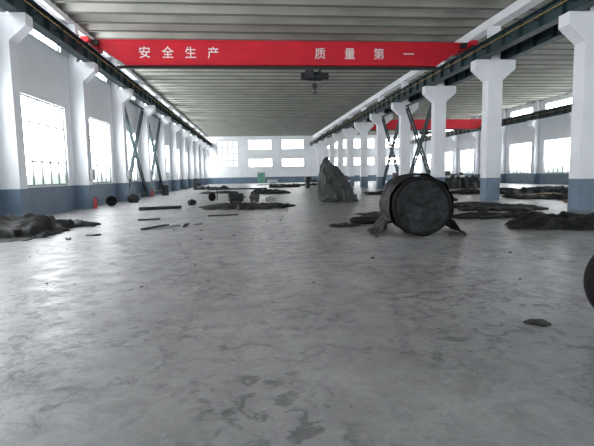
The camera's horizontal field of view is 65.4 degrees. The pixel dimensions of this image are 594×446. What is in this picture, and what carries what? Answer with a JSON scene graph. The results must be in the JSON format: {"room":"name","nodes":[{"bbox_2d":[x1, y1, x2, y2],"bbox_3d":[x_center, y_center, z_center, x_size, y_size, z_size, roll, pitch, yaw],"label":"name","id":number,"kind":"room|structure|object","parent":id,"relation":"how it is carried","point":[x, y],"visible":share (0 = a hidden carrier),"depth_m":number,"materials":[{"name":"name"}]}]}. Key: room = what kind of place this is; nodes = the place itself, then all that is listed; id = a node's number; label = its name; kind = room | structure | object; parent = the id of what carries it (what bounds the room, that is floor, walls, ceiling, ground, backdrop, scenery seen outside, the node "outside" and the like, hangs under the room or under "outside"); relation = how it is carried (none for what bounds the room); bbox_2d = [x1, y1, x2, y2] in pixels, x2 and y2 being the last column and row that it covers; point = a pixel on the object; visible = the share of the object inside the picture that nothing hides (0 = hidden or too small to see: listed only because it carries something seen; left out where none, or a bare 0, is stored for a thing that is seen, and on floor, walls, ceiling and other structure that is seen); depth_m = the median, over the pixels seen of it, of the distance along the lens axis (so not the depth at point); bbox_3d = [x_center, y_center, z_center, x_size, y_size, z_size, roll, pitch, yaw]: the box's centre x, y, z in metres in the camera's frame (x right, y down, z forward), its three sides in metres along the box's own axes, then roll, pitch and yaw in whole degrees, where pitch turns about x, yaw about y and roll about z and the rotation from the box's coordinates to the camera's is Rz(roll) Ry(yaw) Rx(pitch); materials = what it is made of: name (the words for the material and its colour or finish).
{"room":"factory workshop","nodes":[
{"label":"factory workshop","id":0,"kind":"room"},
{"bbox_2d":[0,0,202,216],"bbox_3d":[-13.124,-7.133,37.586,0.300,10.050,116.800,-2,6,-5],"label":"wall","id":1,"kind":"structure","parent":0,"point":[43,70],"depth_m":23.16,"materials":[{"name":"white paint"}]},
{"bbox_2d":[21,94,67,186],"bbox_3d":[-11.424,-3.556,20.595,0.090,3.800,5.300,-2,6,-5],"label":"window","id":2,"kind":"structure","parent":1,"relation":"in","point":[43,126],"depth_m":20.98,"materials":[{"name":"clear glass"}]},
{"bbox_2d":[30,29,58,51],"bbox_3d":[-11.516,-8.852,20.043,0.090,1.550,5.300,-2,6,-5],"label":"window","id":3,"kind":"structure","parent":1,"relation":"in","point":[33,32],"depth_m":21.36,"materials":[{"name":"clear glass"}]},
{"bbox_2d":[89,118,110,182],"bbox_3d":[-12.124,-4.298,27.824,0.090,3.800,5.300,-2,6,-5],"label":"window","id":4,"kind":"structure","parent":1,"relation":"in","point":[99,139],"depth_m":28.71,"materials":[{"name":"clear glass"}]},
{"bbox_2d":[37,0,206,137],"bbox_3d":[-12.928,-11.635,37.143,0.248,0.290,116.800,-2,6,-5],"label":"trim","id":5,"kind":"structure","parent":1,"relation":"attached to","point":[48,4],"depth_m":29.14,"materials":[{"name":"white paint"}]},
{"bbox_2d":[126,131,137,181],"bbox_3d":[-12.824,-5.039,35.052,0.090,3.800,5.300,-2,6,-5],"label":"window","id":6,"kind":"structure","parent":1,"relation":"in","point":[129,144],"depth_m":36.02,"materials":[{"name":"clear glass"}]},
{"bbox_2d":[149,139,155,179],"bbox_3d":[-13.524,-5.780,42.281,0.090,3.800,5.300,-2,6,-5],"label":"window","id":7,"kind":"structure","parent":1,"relation":"in","point":[151,149],"depth_m":43.93,"materials":[{"name":"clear glass"}]},
{"bbox_2d":[166,145,169,179],"bbox_3d":[-14.224,-6.521,49.509,0.090,3.800,5.300,-2,6,-5],"label":"window","id":8,"kind":"structure","parent":1,"relation":"in","point":[167,156],"depth_m":51.75,"materials":[{"name":"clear glass"}]},
{"bbox_2d":[0,181,593,445],"bbox_3d":[8.611,-2.626,40.153,43.800,0.200,117.400,-2,6,-5],"label":"floor","id":9,"kind":"structure","parent":0,"point":[228,338],"depth_m":4.76,"materials":[{"name":"concrete"}]},
{"bbox_2d":[0,7,32,215],"bbox_3d":[-10.317,-4.709,16.999,1.298,9.400,0.580,-2,6,-5],"label":"concrete column","id":10,"kind":"structure","parent":9,"relation":"on","point":[14,26],"depth_m":16.89,"materials":[{"name":"white paint"}]},
{"bbox_2d":[0,213,75,242],"bbox_3d":[-8.465,0.048,13.588,3.115,0.574,3.892,-2,6,-11],"label":"sheets","id":11,"kind":"object","parent":9,"relation":"on","point":[28,226],"visible":1,"depth_m":13.21,"materials":[{"name":"fabric"}]},
{"bbox_2d":[66,24,97,208],"bbox_3d":[-11.017,-5.450,24.227,1.298,9.400,0.580,-2,6,-5],"label":"concrete column","id":12,"kind":"structure","parent":9,"relation":"on","point":[80,74],"depth_m":24.00,"materials":[{"name":"white paint"}]},
{"bbox_2d":[88,123,95,179],"bbox_3d":[-10.859,-3.763,24.416,0.199,3.000,0.400,-2,6,-5],"label":"electrical box","id":13,"kind":"object","parent":12,"relation":"attached to","point":[92,175],"visible":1,"depth_m":24.36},
{"bbox_2d":[63,219,101,226],"bbox_3d":[-7.714,-0.026,15.709,1.945,0.256,1.529,-5,7,-34],"label":"sheets","id":14,"kind":"object","parent":9,"relation":"on","point":[78,223],"visible":0.33,"depth_m":15.44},
{"bbox_2d":[93,196,97,208],"bbox_3d":[-10.663,-1.095,24.499,0.196,0.670,0.170,3,7,31],"label":"fire extinguisher","id":15,"kind":"object","parent":9,"relation":"on","point":[95,200],"visible":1,"depth_m":24.45,"materials":[{"name":"metal"}]},
{"bbox_2d":[106,196,116,205],"bbox_3d":[-10.548,-1.252,26.319,0.600,0.600,0.180,-4,7,-28],"label":"tyre","id":16,"kind":"object","parent":9,"relation":"on","point":[110,200],"visible":0.99,"depth_m":26.28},
{"bbox_2d":[110,60,132,200],"bbox_3d":[-11.717,-6.192,31.456,1.298,9.400,0.580,-2,6,-5],"label":"concrete column","id":17,"kind":"structure","parent":9,"relation":"on","point":[120,97],"depth_m":31.21,"materials":[{"name":"white paint"}]},
{"bbox_2d":[126,140,130,178],"bbox_3d":[-11.559,-4.505,31.644,0.199,3.000,0.400,-2,6,-5],"label":"electrical box","id":18,"kind":"object","parent":17,"relation":"attached to","point":[128,172],"visible":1,"depth_m":31.59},
{"bbox_2d":[125,100,147,194],"bbox_3d":[-12.300,-5.586,35.148,0.120,7.094,6.640,-2,6,-5],"label":"brace","id":19,"kind":"object","parent":17,"relation":"attached to","point":[134,143],"visible":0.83,"depth_m":35.47,"materials":[{"name":"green metal"}]},
{"bbox_2d":[127,194,141,202],"bbox_3d":[-10.404,-1.583,29.660,0.860,0.560,0.400,-4,7,-28],"label":"motor","id":20,"kind":"object","parent":9,"relation":"on","point":[132,198],"visible":0.99,"depth_m":29.50,"materials":[{"name":"metal"}]},
{"bbox_2d":[137,82,155,196],"bbox_3d":[-12.417,-6.933,38.684,1.298,9.400,0.580,-2,6,-5],"label":"concrete column","id":21,"kind":"structure","parent":9,"relation":"on","point":[148,110],"depth_m":38.45,"materials":[{"name":"white paint"}]},
{"bbox_2d":[148,114,162,192],"bbox_3d":[-13.000,-6.327,42.376,0.120,7.094,6.640,-2,6,-5],"label":"brace","id":22,"kind":"object","parent":21,"relation":"attached to","point":[154,148],"visible":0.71,"depth_m":42.76,"materials":[{"name":"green metal"}]},
{"bbox_2d":[141,224,168,229],"bbox_3d":[-4.496,0.125,14.726,0.140,0.050,1.300,1,6,19],"label":"metal strip","id":23,"kind":"object","parent":9,"relation":"on","point":[163,225],"visible":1,"depth_m":14.65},
{"bbox_2d":[139,205,181,209],"bbox_3d":[-6.813,-0.761,23.079,2.050,0.163,0.370,-3,6,-22],"label":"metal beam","id":24,"kind":"structure","parent":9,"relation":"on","point":[179,206],"depth_m":22.93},
{"bbox_2d":[155,97,170,192],"bbox_3d":[-13.117,-7.674,45.913,1.298,9.400,0.580,-2,6,-5],"label":"concrete column","id":25,"kind":"structure","parent":9,"relation":"on","point":[165,120],"depth_m":45.66,"materials":[{"name":"white paint"}]},
{"bbox_2d":[162,185,168,195],"bbox_3d":[-11.533,-2.864,40.601,0.603,0.880,0.603,-2,6,-5],"label":"barrel","id":26,"kind":"object","parent":9,"relation":"on","point":[165,188],"visible":0.96,"depth_m":40.35,"materials":[{"name":"metal"}]},
{"bbox_2d":[154,224,180,229],"bbox_3d":[-4.089,0.125,14.664,0.100,0.050,1.200,1,6,21],"label":"metal strip","id":27,"kind":"object","parent":9,"relation":"on","point":[170,226],"visible":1,"depth_m":14.61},
{"bbox_2d":[169,108,181,190],"bbox_3d":[-13.817,-8.415,53.141,1.298,9.400,0.580,-2,6,-5],"label":"concrete column","id":28,"kind":"structure","parent":9,"relation":"on","point":[174,129],"depth_m":52.92,"materials":[{"name":"white paint"}]},
{"bbox_2d":[179,116,189,188],"bbox_3d":[-14.517,-9.157,60.370,1.298,9.400,0.580,-2,6,-5],"label":"concrete column","id":29,"kind":"structure","parent":9,"relation":"on","point":[183,134],"depth_m":60.14,"materials":[{"name":"white paint"}]},
{"bbox_2d":[187,199,195,204],"bbox_3d":[-5.861,-1.168,26.001,0.240,0.336,0.516,5,8,44],"label":"motor","id":30,"kind":"object","parent":9,"relation":"on","point":[191,201],"visible":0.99,"depth_m":25.87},
{"bbox_2d":[187,122,196,187],"bbox_3d":[-15.217,-9.898,67.598,1.298,9.400,0.580,-2,6,-5],"label":"concrete column","id":31,"kind":"structure","parent":9,"relation":"on","point":[191,138],"depth_m":67.35,"materials":[{"name":"white paint"}]},
{"bbox_2d":[193,178,200,187],"bbox_3d":[-13.085,-5.181,60.815,0.620,1.350,2.200,-1,6,-1],"label":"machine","id":32,"kind":"object","parent":9,"relation":"on","point":[196,181],"visible":0.94,"depth_m":59.83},
{"bbox_2d":[193,127,201,179],"bbox_3d":[-15.917,-10.639,74.827,1.298,9.400,0.580,-2,6,-5],"label":"concrete column","id":33,"kind":"structure","parent":9,"relation":"on","point":[197,142],"depth_m":74.53,"materials":[{"name":"white paint"}]},
{"bbox_2d":[198,132,206,184],"bbox_3d":[-16.617,-11.380,82.055,1.298,9.400,0.580,-2,6,-5],"label":"concrete column","id":34,"kind":"structure","parent":9,"relation":"on","point":[202,145],"depth_m":81.82,"materials":[{"name":"white paint"}]},
{"bbox_2d":[203,135,209,184],"bbox_3d":[-17.317,-12.122,89.284,1.298,9.400,0.580,-2,6,-5],"label":"concrete column","id":35,"kind":"structure","parent":9,"relation":"on","point":[206,147],"depth_m":89.07,"materials":[{"name":"white paint"}]},
{"bbox_2d":[193,185,228,189],"bbox_3d":[-10.442,-4.414,57.183,4.522,0.478,3.034,-2,6,-5],"label":"sheets","id":36,"kind":"object","parent":9,"relation":"on","point":[223,186],"visible":0.98,"depth_m":56.01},
{"bbox_2d":[208,193,215,200],"bbox_3d":[-5.461,-1.683,29.797,0.120,0.560,0.560,4,8,39],"label":"wheel","id":37,"kind":"object","parent":9,"relation":"on","point":[212,196],"visible":0.98,"depth_m":29.76,"materials":[{"name":"black rubber"}]},
{"bbox_2d":[198,191,237,193],"bbox_3d":[-7.287,-2.921,43.543,3.873,0.227,3.186,-3,6,-17],"label":"sheets","id":38,"kind":"object","parent":9,"relation":"on","point":[206,192],"visible":0.85,"depth_m":42.93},
{"bbox_2d":[208,214,237,216],"bbox_3d":[-2.970,-0.312,18.666,1.200,0.050,0.100,-3,6,-17],"label":"metal strip","id":39,"kind":"object","parent":9,"relation":"on","point":[224,214],"visible":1,"depth_m":18.66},
{"bbox_2d":[228,192,245,202],"bbox_3d":[-3.542,-1.523,27.399,1.032,0.672,0.480,-3,6,-22],"label":"motor","id":40,"kind":"object","parent":9,"relation":"on","point":[235,197],"visible":0.99,"depth_m":27.22,"materials":[{"name":"metal"}]},
{"bbox_2d":[208,188,266,199],"bbox_3d":[-4.023,-1.984,31.522,4.000,0.770,0.657,-2,6,-11],"label":"workbench","id":41,"kind":"object","parent":9,"relation":"on","point":[223,188],"visible":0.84,"depth_m":31.35,"materials":[{"name":"metal"}]},
{"bbox_2d":[198,202,295,209],"bbox_3d":[-2.687,-0.952,23.849,5.176,0.234,4.290,1,6,16],"label":"sheets","id":42,"kind":"object","parent":9,"relation":"on","point":[223,206],"visible":1,"depth_m":22.57,"materials":[{"name":"fabric"}]},
{"bbox_2d":[249,193,258,201],"bbox_3d":[-2.582,-1.581,28.335,0.400,0.560,0.860,1,6,16],"label":"motor","id":43,"kind":"object","parent":9,"relation":"on","point":[253,196],"visible":1,"depth_m":27.99,"materials":[{"name":"metal"}]},
{"bbox_2d":[265,196,273,202],"bbox_3d":[-1.552,-1.405,27.286,0.602,0.392,0.280,-3,6,-17],"label":"motor","id":44,"kind":"object","parent":9,"relation":"on","point":[269,199],"visible":1,"depth_m":27.17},
{"bbox_2d":[250,189,290,193],"bbox_3d":[-2.316,-2.806,40.752,3.588,0.405,3.590,-2,6,-5],"label":"sheets","id":45,"kind":"object","parent":9,"relation":"on","point":[261,191],"visible":0.98,"depth_m":40.11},
{"bbox_2d":[268,183,300,187],"bbox_3d":[-1.549,-4.866,59.744,4.313,0.538,3.298,-2,6,-5],"label":"sheets","id":46,"kind":"object","parent":9,"relation":"on","point":[293,184],"visible":0.99,"depth_m":58.86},
{"bbox_2d":[304,177,317,187],"bbox_3d":[2.010,-4.862,55.231,2.200,1.350,0.620,-3,6,-17],"label":"machine","id":47,"kind":"object","parent":9,"relation":"on","point":[307,180],"visible":0.66,"depth_m":54.78,"materials":[{"name":"metal"}]},
{"bbox_2d":[30,196,593,286],"bbox_3d":[-0.425,-1.083,25.745,18.975,0.029,38.508,-2,6,-5],"label":"debris","id":48,"kind":"object","parent":9,"relation":"on","point":[170,196],"visible":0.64,"depth_m":10.06,"materials":[{"name":"black rubber"}]},
{"bbox_2d":[309,138,316,179],"bbox_3d":[3.626,-13.274,97.556,2.200,9.250,0.640,-2,6,-5],"label":"concrete column","id":49,"kind":"structure","parent":9,"relation":"on","point":[313,149],"depth_m":97.26,"materials":[{"name":"white paint"}]},
{"bbox_2d":[313,135,321,179],"bbox_3d":[4.326,-12.533,90.328,2.200,9.250,0.640,-2,6,-5],"label":"concrete column","id":50,"kind":"structure","parent":9,"relation":"on","point":[318,147],"depth_m":89.95,"materials":[{"name":"white paint"}]},
{"bbox_2d":[318,131,328,158],"bbox_3d":[5.026,-11.792,83.099,2.200,9.250,0.640,-2,6,-5],"label":"concrete column","id":51,"kind":"structure","parent":9,"relation":"on","point":[324,144],"depth_m":82.60,"materials":[{"name":"white paint"}]},
{"bbox_2d":[325,127,336,164],"bbox_3d":[5.726,-11.050,75.871,2.200,9.250,0.640,-2,6,-5],"label":"concrete column","id":52,"kind":"structure","parent":9,"relation":"on","point":[331,141],"depth_m":75.45,"materials":[{"name":"white paint"}]},
{"bbox_2d":[317,157,357,201],"bbox_3d":[2.331,-2.566,26.991,2.473,2.621,2.075,-4,6,-23],"label":"bag","id":53,"kind":"object","parent":9,"relation":"on","point":[333,185],"visible":1,"depth_m":26.45,"materials":[{"name":"fabric"}]},
{"bbox_2d":[332,122,346,173],"bbox_3d":[6.426,-10.309,68.642,2.200,9.250,0.640,-2,6,-5],"label":"concrete column","id":54,"kind":"structure","parent":9,"relation":"on","point":[339,137],"depth_m":68.28,"materials":[{"name":"white paint"}]},
{"bbox_2d":[329,222,360,227],"bbox_3d":[1.489,0.042,14.185,1.034,0.115,0.654,-3,6,-22],"label":"scrap","id":55,"kind":"object","parent":9,"relation":"on","point":[345,224],"visible":1,"depth_m":14.05,"materials":[{"name":"metal"}]},
{"bbox_2d":[342,115,358,185],"bbox_3d":[7.126,-9.568,61.414,2.200,9.250,0.640,-2,6,-5],"label":"concrete column","id":56,"kind":"structure","parent":9,"relation":"on","point":[350,132],"depth_m":61.12,"materials":[{"name":"white paint"}]},
{"bbox_2d":[354,107,373,186],"bbox_3d":[7.826,-8.827,54.185,2.200,9.250,0.640,-2,6,-5],"label":"concrete column","id":57,"kind":"structure","parent":9,"relation":"on","point":[363,127],"depth_m":53.91,"materials":[{"name":"white paint"}]},
{"bbox_2d":[356,211,381,215],"bbox_3d":[3.268,-0.359,17.895,2.027,0.082,2.959,-1,6,-2],"label":"sheet","id":58,"kind":"object","parent":9,"relation":"on","point":[373,213],"visible":0.39,"depth_m":18.02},
{"bbox_2d":[350,216,391,223],"bbox_3d":[2.377,-0.089,14.764,1.400,0.269,0.270,-1,6,2],"label":"tarpaulin","id":59,"kind":"object","parent":9,"relation":"on","point":[361,219],"visible":0.59,"depth_m":14.67,"materials":[{"name":"black fabric"}]},
{"bbox_2d":[364,191,382,194],"bbox_3d":[6.889,-2.412,36.319,3.242,0.220,4.297,0,6,5],"label":"sheets","id":60,"kind":"object","parent":9,"relation":"on","point":[366,192],"visible":0.48,"depth_m":34.82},
{"bbox_2d":[370,96,392,188],"bbox_3d":[8.526,-8.085,46.957,2.200,9.250,0.640,-2,6,-5],"label":"concrete column","id":61,"kind":"structure","parent":9,"relation":"on","point":[376,119],"depth_m":46.70,"materials":[{"name":"white paint"}]},
{"bbox_2d":[391,81,418,174],"bbox_3d":[9.226,-7.344,39.728,2.200,9.250,0.640,-2,6,-5],"label":"concrete column","id":62,"kind":"structure","parent":9,"relation":"on","point":[399,108],"depth_m":39.40,"materials":[{"name":"white paint"}]},
{"bbox_2d":[381,111,398,186],"bbox_3d":[8.892,-6.820,43.436,0.120,7.094,6.640,-2,6,-5],"label":"brace","id":63,"kind":"object","parent":62,"relation":"attached to","point":[391,145],"visible":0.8,"depth_m":43.78,"materials":[{"name":"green metal"}]},
{"bbox_2d":[313,0,543,137],"bbox_3d":[9.142,-12.162,39.226,0.560,0.440,116.800,-2,6,-5],"label":"trim","id":64,"kind":"structure","parent":62,"relation":"on","point":[519,7],"depth_m":26.58,"materials":[{"name":"white paint"}]},
{"bbox_2d":[329,24,565,137],"bbox_3d":[10.024,-10.694,39.457,0.600,0.898,116.790,-2,6,-5],"label":"beam","id":65,"kind":"structure","parent":62,"relation":"on","point":[552,34],"depth_m":23.85,"materials":[{"name":"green metal"}]},
{"bbox_2d":[309,0,593,145],"bbox_3d":[8.313,-10.648,39.296,0.600,0.898,116.790,-2,6,-5],"label":"beam","id":66,"kind":"structure","parent":62,"relation":"on","point":[546,16],"depth_m":23.68,"materials":[{"name":"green metal"}]},
{"bbox_2d":[410,134,412,167],"bbox_3d":[23.911,-13.952,98.542,1.198,9.690,0.640,-2,6,-5],"label":"concrete column","id":67,"kind":"structure","parent":9,"relation":"on","point":[411,135],"depth_m":98.14,"materials":[{"name":"white paint"}]},
{"bbox_2d":[366,173,466,236],"bbox_3d":[3.133,-0.523,12.206,2.447,1.584,1.427,-1,6,0],"label":"barrel","id":68,"kind":"object","parent":9,"relation":"on","point":[423,204],"visible":1,"depth_m":11.59,"materials":[{"name":"metal"}]},
{"bbox_2d":[421,142,424,172],"bbox_3d":[24.611,-13.211,91.314,1.198,9.690,0.640,-2,6,-5],"label":"concrete column","id":69,"kind":"structure","parent":9,"relation":"on","point":[423,143],"depth_m":91.23,"materials":[{"name":"white paint"}]},
{"bbox_2d":[422,61,455,181],"bbox_3d":[9.926,-6.603,32.500,2.200,9.250,0.640,-2,6,-5],"label":"concrete column","id":70,"kind":"structure","parent":9,"relation":"on","point":[438,94],"depth_m":32.19,"materials":[{"name":"white paint"}]},
{"bbox_2d":[405,97,430,176],"bbox_3d":[9.592,-6.078,36.208,0.120,7.094,6.640,-2,6,-5],"label":"brace","id":71,"kind":"object","parent":70,"relation":"attached to","point":[419,148],"visible":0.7,"depth_m":36.12,"materials":[{"name":"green metal"}]},
{"bbox_2d":[450,135,457,174],"bbox_3d":[26.011,-11.728,76.857,1.198,9.690,0.640,-2,6,-5],"label":"concrete column","id":72,"kind":"structure","parent":9,"relation":"on","point":[454,139],"depth_m":76.66,"materials":[{"name":"white paint"}]},
{"bbox_2d":[445,171,464,179],"bbox_3d":[19.526,-5.645,57.853,2.860,1.755,0.806,-2,6,-11],"label":"machine","id":73,"kind":"object","parent":9,"relation":"on","point":[447,173],"visible":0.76,"depth_m":57.43,"materials":[{"name":"metal"}]},
{"bbox_2d":[445,175,479,188],"bbox_3d":[16.082,-4.135,45.889,4.858,1.345,3.476,-1,6,1],"label":"sheets","id":74,"kind":"object","parent":9,"relation":"on","point":[453,182],"visible":0.77,"depth_m":44.59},
{"bbox_2d":[470,117,479,178],"bbox_3d":[26.711,-10.987,69.628,1.198,9.690,0.640,-2,6,-5],"label":"concrete column","id":75,"kind":"structure","parent":9,"relation":"on","point":[476,135],"depth_m":69.44,"materials":[{"name":"white paint"}]},
{"bbox_2d":[471,26,515,200],"bbox_3d":[10.626,-5.862,25.271,2.200,9.250,0.640,-2,6,-5],"label":"concrete column","id":76,"kind":"structure","parent":9,"relation":"on","point":[491,71],"depth_m":25.03,"materials":[{"name":"white paint"}]},
{"bbox_2d":[452,211,545,219],"bbox_3d":[7.180,-0.333,16.694,4.073,0.144,2.140,-3,6,-17],"label":"sheets","id":77,"kind":"object","parent":9,"relation":"on","point":[481,215],"visible":0.84,"depth_m":16.05,"materials":[{"name":"fabric"}]},
{"bbox_2d":[454,202,548,211],"bbox_3d":[8.727,-0.774,20.166,3.933,0.248,4.397,0,6,6],"label":"sheets","id":78,"kind":"object","parent":9,"relation":"on","point":[461,206],"visible":0.98,"depth_m":19.26,"materials":[{"name":"fabric"}]},
{"bbox_2d":[500,110,506,182],"bbox_3d":[27.411,-10.246,62.400,1.198,9.690,0.640,-2,6,-5],"label":"concrete column","id":79,"kind":"structure","parent":9,"relation":"on","point":[504,112],"depth_m":62.15,"materials":[{"name":"white paint"}]},
{"bbox_2d":[450,186,567,194],"bbox_3d":[16.091,-2.507,34.742,9.573,0.418,5.506,-2,6,-5],"label":"sheets","id":80,"kind":"object","parent":9,"relation":"on","point":[545,189],"visible":0.81,"depth_m":32.91,"materials":[{"name":"fabric"}]},
{"bbox_2d":[527,101,540,183],"bbox_3d":[28.111,-9.505,55.171,1.198,9.690,0.640,-2,6,-5],"label":"concrete column","id":81,"kind":"structure","parent":9,"relation":"on","point":[534,124],"depth_m":55.02,"materials":[{"name":"white paint"}]},
{"bbox_2d":[502,194,567,198],"bbox_3d":[14.200,-1.613,27.433,3.502,0.221,3.776,-2,6,-5],"label":"sheets","id":82,"kind":"object","parent":9,"relation":"on","point":[515,196],"visible":0.76,"depth_m":26.75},
{"bbox_2d":[523,319,550,326],"bbox_3d":[2.543,1.047,4.882,0.288,0.009,0.255,-3,6,-17],"label":"rag","id":83,"kind":"object","parent":9,"relation":"on","point":[540,322],"visible":1,"depth_m":4.87,"materials":[{"name":"black fabric"}]},
{"bbox_2d":[504,211,593,230],"bbox_3d":[7.902,-0.130,13.358,4.054,0.407,2.526,-1,6,0],"label":"sheets","id":84,"kind":"object","parent":9,"relation":"on","point":[564,220],"visible":1,"depth_m":12.68,"materials":[{"name":"fabric"}]},
{"bbox_2d":[544,192,567,199],"bbox_3d":[17.395,-1.631,26.337,7.353,0.372,4.419,-2,6,-5],"label":"sheets","id":85,"kind":"object","parent":9,"relation":"on","point":[561,196],"visible":0.34,"depth_m":25.74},
{"bbox_2d":[558,6,593,210],"bbox_3d":[11.326,-5.120,18.043,2.200,9.250,0.640,-2,6,-5],"label":"concrete column","id":86,"kind":"structure","parent":9,"relation":"on","point":[577,26],"depth_m":17.93,"materials":[{"name":"white paint"}]},
{"bbox_2d":[583,255,593,307],"bbox_3d":[3.391,0.606,4.612,0.920,0.920,0.240,2,6,23],"label":"tyre","id":87,"kind":"object","parent":9,"relation":"on","point":[588,279],"visible":1,"depth_m":4.70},
{"bbox_3d":[-6.817,-1.003,-19.143,1.298,9.400,0.580,-2,6,-5],"label":"concrete column","id":88,"kind":"structure","parent":9,"relation":"on","visible":0},
{"bbox_2d":[0,0,211,146],"bbox_3d":[-12.020,-10.093,37.384,0.600,0.898,116.790,-2,6,-5],"label":"beam","id":89,"kind":"structure","parent":88,"relation":"on","point":[44,23],"depth_m":22.63,"materials":[{"name":"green metal"}]},
{"bbox_2d":[80,36,477,93],"bbox_3d":[-0.608,-8.552,25.624,20.950,2.761,2.400,-2,6,-5],"label":"crane","id":90,"kind":"object","parent":89,"relation":"on","point":[308,56],"visible":1,"depth_m":25.28,"materials":[{"name":"metal"}]},
{"bbox_2d":[206,135,398,183],"bbox_3d":[2.908,-13.668,97.598,43.800,10.050,0.300,-2,6,-5],"label":"wall","id":91,"kind":"structure","parent":0,"point":[243,173],"depth_m":96.75,"materials":[{"name":"white paint"}]},
{"bbox_2d":[217,140,238,166],"bbox_3d":[-14.329,-14.317,95.857,4.400,5.500,0.090,-2,6,-5],"label":"window","id":92,"kind":"structure","parent":91,"relation":"in","point":[227,150],"depth_m":95.87,"materials":[{"name":"clear"}]},
{"bbox_2d":[248,140,271,148],"bbox_3d":[-7.692,-16.289,96.297,4.800,1.900,0.090,-2,6,-5],"label":"window","id":93,"kind":"structure","parent":91,"relation":"in","point":[252,144],"depth_m":96.31,"materials":[{"name":"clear glass"}]},
{"bbox_2d":[249,159,271,166],"bbox_3d":[-7.627,-12.560,96.686,4.800,1.600,0.090,-2,6,-5],"label":"window","id":94,"kind":"structure","parent":91,"relation":"in","point":[252,162],"depth_m":96.70,"materials":[{"name":"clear glass"}]},
{"bbox_2d":[257,172,264,182],"bbox_3d":[-7.455,-9.508,96.808,1.600,2.300,0.118,-2,6,-5],"label":"door","id":95,"kind":"structure","parent":91,"relation":"in","point":[261,176],"depth_m":96.78,"materials":[{"name":"green paint"}]},
{"bbox_2d":[282,140,303,148],"bbox_3d":[-0.924,-16.473,96.934,4.600,1.900,0.090,-2,6,-5],"label":"window","id":96,"kind":"structure","parent":91,"relation":"in","point":[286,144],"depth_m":96.97,"materials":[{"name":"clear glass"}]},
{"bbox_2d":[282,158,303,165],"bbox_3d":[-0.859,-12.744,97.322,4.600,1.600,0.090,-2,6,-5],"label":"window","id":97,"kind":"structure","parent":91,"relation":"in","point":[297,161],"depth_m":97.35,"materials":[{"name":"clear glass"}]},
{"bbox_2d":[354,139,373,147],"bbox_3d":[14.004,-16.880,98.338,4.800,1.900,0.090,-2,6,-5],"label":"window","id":98,"kind":"structure","parent":91,"relation":"in","point":[356,141],"depth_m":98.36,"materials":[{"name":"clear glass"}]},
{"bbox_2d":[354,157,373,164],"bbox_3d":[14.069,-13.151,98.726,4.800,1.600,0.090,-2,6,-5],"label":"window","id":99,"kind":"structure","parent":91,"relation":"in","point":[370,159],"depth_m":98.75,"materials":[{"name":"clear glass"}]},
{"bbox_2d":[386,139,398,147],"bbox_3d":[20.175,-17.048,98.918,4.800,1.900,0.090,-2,6,-5],"label":"window","id":100,"kind":"structure","parent":91,"relation":"in","point":[397,140],"depth_m":99.00,"materials":[{"name":"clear glass"}]},
{"bbox_2d":[386,157,398,164],"bbox_3d":[20.240,-13.319,99.307,4.800,1.600,0.090,-2,6,-5],"label":"window","id":101,"kind":"structure","parent":91,"relation":"in","point":[397,158],"depth_m":99.37,"materials":[{"name":"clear glass"}]},
{"bbox_2d":[50,0,573,136],"bbox_3d":[8.437,-12.645,39.108,43.800,0.550,117.400,-2,6,-5],"label":"ceiling","id":102,"kind":"structure","parent":0,"point":[216,102],"depth_m":31.14,"materials":[{"name":"metal"}]},
{"bbox_2d":[413,92,571,184],"bbox_3d":[30.169,-8.313,41.657,0.300,10.050,116.800,-2,6,-5],"label":"wall","id":103,"kind":"structure","parent":0,"point":[554,127],"depth_m":57.36,"materials":[{"name":"white paint"}]},
{"bbox_2d":[414,155,420,172],"bbox_3d":[25.032,-11.966,95.168,0.090,3.800,4.800,-2,6,-5],"label":"window","id":104,"kind":"structure","parent":103,"relation":"in","point":[417,169],"depth_m":95.31,"materials":[{"name":"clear glass"}]},
{"bbox_2d":[445,151,452,173],"bbox_3d":[26.432,-10.483,80.711,0.090,3.800,4.800,-2,6,-5],"label":"window","id":105,"kind":"structure","parent":103,"relation":"in","point":[448,155],"depth_m":80.45,"materials":[{"name":"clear glass"}]},
{"bbox_2d":[461,149,473,173],"bbox_3d":[27.132,-9.742,73.483,0.090,3.800,4.800,-2,6,-5],"label":"window","id":106,"kind":"structure","parent":103,"relation":"in","point":[466,155],"depth_m":73.66,"materials":[{"name":"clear glass"}]},
{"bbox_2d":[510,142,530,172],"bbox_3d":[28.532,-8.260,59.026,0.090,3.800,4.800,-2,6,-5],"label":"window","id":107,"kind":"structure","parent":103,"relation":"in","point":[520,153],"depth_m":59.04,"materials":[{"name":"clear glass"}]},
{"bbox_2d":[511,107,532,116],"bbox_3d":[28.439,-13.555,58.474,0.090,1.550,4.800,-2,6,-5],"label":"window","id":108,"kind":"structure","parent":103,"relation":"in","point":[527,110],"depth_m":58.41,"materials":[{"name":"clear glass"}]},
{"bbox_2d":[544,137,569,172],"bbox_3d":[29.232,-7.518,51.797,0.090,3.800,4.800,-2,6,-5],"label":"window","id":109,"kind":"structure","parent":103,"relation":"in","point":[557,151],"depth_m":51.94,"materials":[{"name":"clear glass"}]},
{"bbox_2d":[546,97,571,108],"bbox_3d":[29.139,-12.814,51.245,0.090,1.550,4.800,-2,6,-5],"label":"window","id":110,"kind":"structure","parent":103,"relation":"in","point":[568,100],"depth_m":51.40,"materials":[{"name":"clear glass"}]},
{"bbox_3d":[34.411,-2.833,-9.885,1.198,9.690,0.640,-2,6,-5],"label":"concrete column","id":111,"kind":"structure","parent":0,"visible":0},
{"bbox_2d":[410,104,571,143],"bbox_3d":[28.964,-11.211,41.238,0.600,0.898,116.790,-2,6,-5],"label":"beam","id":112,"kind":"structure","parent":111,"relation":"on","point":[565,109],"depth_m":55.70,"materials":[{"name":"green metal"}]},
{"bbox_2d":[369,119,481,139],"bbox_3d":[17.220,-12.861,63.972,19.550,2.761,2.400,-2,6,-5],"label":"crane","id":113,"kind":"object","parent":112,"relation":"on","point":[451,124],"visible":0.41,"depth_m":63.98,"materials":[{"name":"metal"}]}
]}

